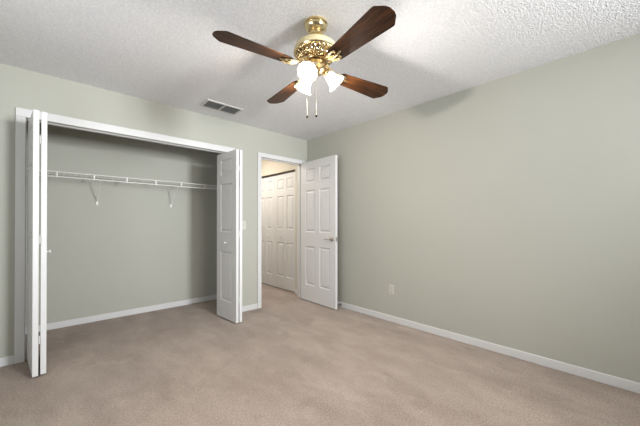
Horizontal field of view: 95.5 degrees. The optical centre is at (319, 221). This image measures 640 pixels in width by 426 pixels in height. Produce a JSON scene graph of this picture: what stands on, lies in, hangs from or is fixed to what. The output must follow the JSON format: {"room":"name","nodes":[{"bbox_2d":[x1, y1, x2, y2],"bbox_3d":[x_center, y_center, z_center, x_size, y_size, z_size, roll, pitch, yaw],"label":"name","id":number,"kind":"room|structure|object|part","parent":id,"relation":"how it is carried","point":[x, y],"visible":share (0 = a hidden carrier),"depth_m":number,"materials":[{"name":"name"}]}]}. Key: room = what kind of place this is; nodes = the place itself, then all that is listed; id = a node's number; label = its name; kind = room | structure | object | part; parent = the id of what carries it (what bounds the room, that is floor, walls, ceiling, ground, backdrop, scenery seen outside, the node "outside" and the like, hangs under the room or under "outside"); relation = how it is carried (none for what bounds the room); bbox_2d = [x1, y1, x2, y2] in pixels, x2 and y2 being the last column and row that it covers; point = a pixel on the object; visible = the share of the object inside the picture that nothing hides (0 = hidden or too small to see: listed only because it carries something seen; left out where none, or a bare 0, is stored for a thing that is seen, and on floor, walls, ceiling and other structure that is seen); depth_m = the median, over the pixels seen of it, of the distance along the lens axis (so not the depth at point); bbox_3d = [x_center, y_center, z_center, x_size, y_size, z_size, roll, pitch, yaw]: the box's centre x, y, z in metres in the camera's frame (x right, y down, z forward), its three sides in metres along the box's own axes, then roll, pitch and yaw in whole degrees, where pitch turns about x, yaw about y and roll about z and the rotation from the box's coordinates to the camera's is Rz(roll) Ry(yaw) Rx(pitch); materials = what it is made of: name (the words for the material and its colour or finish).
{"room":"empty bedroom","nodes":[
{"label":"empty bedroom","id":0,"kind":"room"},
{"bbox_2d":[26,121,218,326],"bbox_3d":[-2.443,-0.050,3.665,2.540,2.440,0.100,0,0,-43],"label":"wall","id":1,"kind":"structure","parent":0,"point":[131,249],"depth_m":3.60,"materials":[{"name":"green paint"}]},
{"bbox_2d":[26,295,216,333],"bbox_3d":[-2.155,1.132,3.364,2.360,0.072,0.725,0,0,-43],"label":"baseboard","id":2,"kind":"structure","parent":1,"relation":"attached to","point":[72,322],"depth_m":3.58,"materials":[{"name":"white paint"}]},
{"bbox_2d":[26,168,216,206],"bbox_3d":[-2.293,-0.358,3.520,2.360,0.320,0.318,0,0,-43],"label":"wire shelf","id":3,"kind":"object","parent":1,"relation":"attached to","point":[54,175],"visible":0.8,"depth_m":3.43,"materials":[{"name":"white metal"}]},
{"bbox_2d":[0,63,306,357],"bbox_3d":[-1.672,-0.052,3.245,3.900,2.440,0.115,0,0,-43],"label":"wall","id":4,"kind":"structure","parent":0,"point":[19,87],"depth_m":2.81,"materials":[{"name":"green paint"}]},
{"bbox_2d":[27,109,50,376],"bbox_3d":[-2.260,0.148,2.353,0.484,2.003,0.125,0,0,41],"label":"door","id":5,"kind":"structure","parent":4,"relation":"in","point":[34,239],"depth_m":2.19,"materials":[{"name":"white paint"}]},
{"bbox_2d":[14,107,234,363],"bbox_3d":[-1.832,0.114,3.084,1.933,2.106,0.131,0,0,-43],"label":"trim","id":6,"kind":"structure","parent":4,"relation":"attached to","point":[23,115],"depth_m":2.42,"materials":[{"name":"white paint"}]},
{"bbox_2d":[28,120,220,152],"bbox_3d":[-1.837,-0.866,3.094,1.793,0.005,0.018,0,0,-43],"label":"track","id":7,"kind":"object","parent":4,"relation":"attached to","point":[28,120],"visible":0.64,"depth_m":2.95,"materials":[{"name":"white metal"}]},
{"bbox_2d":[0,303,257,366],"bbox_3d":[-1.628,1.132,3.192,3.900,0.072,0.013,0,0,-43],"label":"baseboard","id":8,"kind":"structure","parent":4,"relation":"attached to","point":[9,360],"depth_m":2.37,"materials":[{"name":"white paint"}]},
{"bbox_2d":[217,149,241,322],"bbox_3d":[-1.090,0.153,3.488,0.134,2.003,0.464,0,0,-39],"label":"door","id":9,"kind":"structure","parent":4,"relation":"in","point":[229,164],"depth_m":3.41,"materials":[{"name":"white paint"}]},
{"bbox_2d":[242,221,245,229],"bbox_3d":[-0.993,0.045,3.784,0.070,0.115,0.016,0,0,-43],"label":"light switch","id":10,"kind":"object","parent":4,"relation":"attached to","point":[243,222],"visible":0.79,"depth_m":3.79,"materials":[{"name":"grey plastic"}]},
{"bbox_2d":[257,152,305,308],"bbox_3d":[-0.579,0.116,4.257,0.840,2.113,0.147,0,0,-43],"label":"trim","id":11,"kind":"structure","parent":4,"relation":"attached to","point":[261,156],"depth_m":4.06,"materials":[{"name":"white paint"}]},
{"bbox_2d":[301,155,337,309],"bbox_3d":[-0.028,0.138,4.136,0.151,2.045,0.774,0,0,-41],"label":"door","id":12,"kind":"structure","parent":4,"relation":"in","point":[319,238],"depth_m":4.09,"materials":[{"name":"white paint"}]},
{"bbox_2d":[0,283,639,425],"bbox_3d":[-0.545,1.187,2.023,4.100,0.050,8.600,0,0,-43],"label":"floor","id":13,"kind":"structure","parent":0,"point":[291,360],"depth_m":2.14,"materials":[{"name":"beige carpet"}]},
{"bbox_2d":[0,0,639,139],"bbox_3d":[-0.545,-1.303,2.035,4.100,0.050,8.600,0,0,-43],"label":"ceiling","id":14,"kind":"structure","parent":0,"point":[166,52],"depth_m":2.10,"materials":[{"name":"white paint"}]},
{"bbox_2d":[200,99,243,114],"bbox_3d":[-1.087,-1.266,3.230,0.410,0.012,0.224,0,0,-43],"label":"ceiling vent","id":15,"kind":"object","parent":14,"relation":"in","point":[211,104],"visible":1,"depth_m":3.21,"materials":[{"name":"white metal"}]},
{"bbox_2d":[212,6,395,117],"bbox_3d":[-0.028,-0.972,1.872,0.945,0.613,0.945,0,0,10],"label":"ceiling fan","id":16,"kind":"object","parent":14,"relation":"hanging from","point":[315,51],"visible":1,"depth_m":1.75,"materials":[{"name":"brown wood"}]},
{"bbox_3d":[-0.368,-0.980,1.638,0.455,0.006,0.154,0,11,-35],"label":"blade","id":17,"kind":"part","parent":16,"relation":"part of","materials":[{"name":"brown wood"}]},
{"bbox_3d":[-0.262,-0.977,2.212,0.154,0.006,0.455,-13,7,-34],"label":"blade","id":18,"kind":"part","parent":16,"relation":"part of","materials":[{"name":"brown wood"}]},
{"bbox_3d":[-0.105,-0.915,1.975,0.125,0.129,0.117,0,0,18],"label":"lamp shade","id":19,"kind":"part","parent":16,"relation":"part of","materials":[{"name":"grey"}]},
{"bbox_3d":[-0.066,-0.916,1.750,0.128,0.129,0.117,0,0,-43],"label":"lamp shade","id":20,"kind":"part","parent":16,"relation":"part of","materials":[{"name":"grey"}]},
{"bbox_3d":[-0.061,-0.936,1.774,0.060,0.064,0.049,0,0,-43],"label":"light bulb","id":21,"kind":"part","parent":16,"relation":"part of","materials":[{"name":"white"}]},
{"bbox_3d":[0.100,-0.916,1.887,0.125,0.129,0.118,0,0,-43],"label":"lamp shade","id":22,"kind":"part","parent":16,"relation":"part of","materials":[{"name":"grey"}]},
{"bbox_3d":[0.206,-0.980,1.532,0.154,0.006,0.455,13,-8,-34],"label":"blade","id":23,"kind":"part","parent":16,"relation":"part of","materials":[{"name":"brown wood"}]},
{"bbox_3d":[0.312,-0.978,2.106,0.455,0.006,0.154,0,-11,-35],"label":"blade","id":24,"kind":"part","parent":16,"relation":"part of","materials":[{"name":"brown wood"}]},
{"bbox_2d":[262,33,639,382],"bbox_3d":[0.922,-0.051,3.388,0.100,2.440,8.400,0,0,-43],"label":"wall","id":25,"kind":"structure","parent":0,"point":[505,211],"depth_m":2.52,"materials":[{"name":"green paint"}]},
{"bbox_2d":[261,176,274,285],"bbox_3d":[-1.027,0.172,5.463,0.060,1.985,0.618,0,0,-43],"label":"door","id":26,"kind":"structure","parent":25,"relation":"in","point":[268,184],"depth_m":5.38,"materials":[{"name":"white paint"}]},
{"bbox_2d":[262,170,294,177],"bbox_3d":[-0.801,-0.849,5.244,0.030,0.018,1.260,0,0,-43],"label":"track","id":27,"kind":"object","parent":25,"relation":"attached to","point":[291,170],"visible":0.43,"depth_m":5.15,"materials":[{"name":"brown metal"}]},
{"bbox_2d":[275,172,294,291],"bbox_3d":[-0.600,0.170,5.002,0.060,1.985,0.630,0,0,-43],"label":"door","id":28,"kind":"structure","parent":25,"relation":"in","point":[284,183],"depth_m":4.99,"materials":[{"name":"white paint"}]},
{"bbox_2d":[389,284,393,294],"bbox_3d":[0.836,0.793,3.397,0.009,0.115,0.070,0,0,-43],"label":"wall outlet","id":29,"kind":"object","parent":25,"relation":"attached to","point":[391,287],"visible":1,"depth_m":3.39,"materials":[{"name":"grey plastic"}]},
{"bbox_2d":[337,301,639,393],"bbox_3d":[1.764,1.128,2.390,0.013,0.072,5.800,0,0,-43],"label":"baseboard","id":30,"kind":"structure","parent":25,"relation":"attached to","point":[632,386],"depth_m":2.49,"materials":[{"name":"white paint"}]}
]}

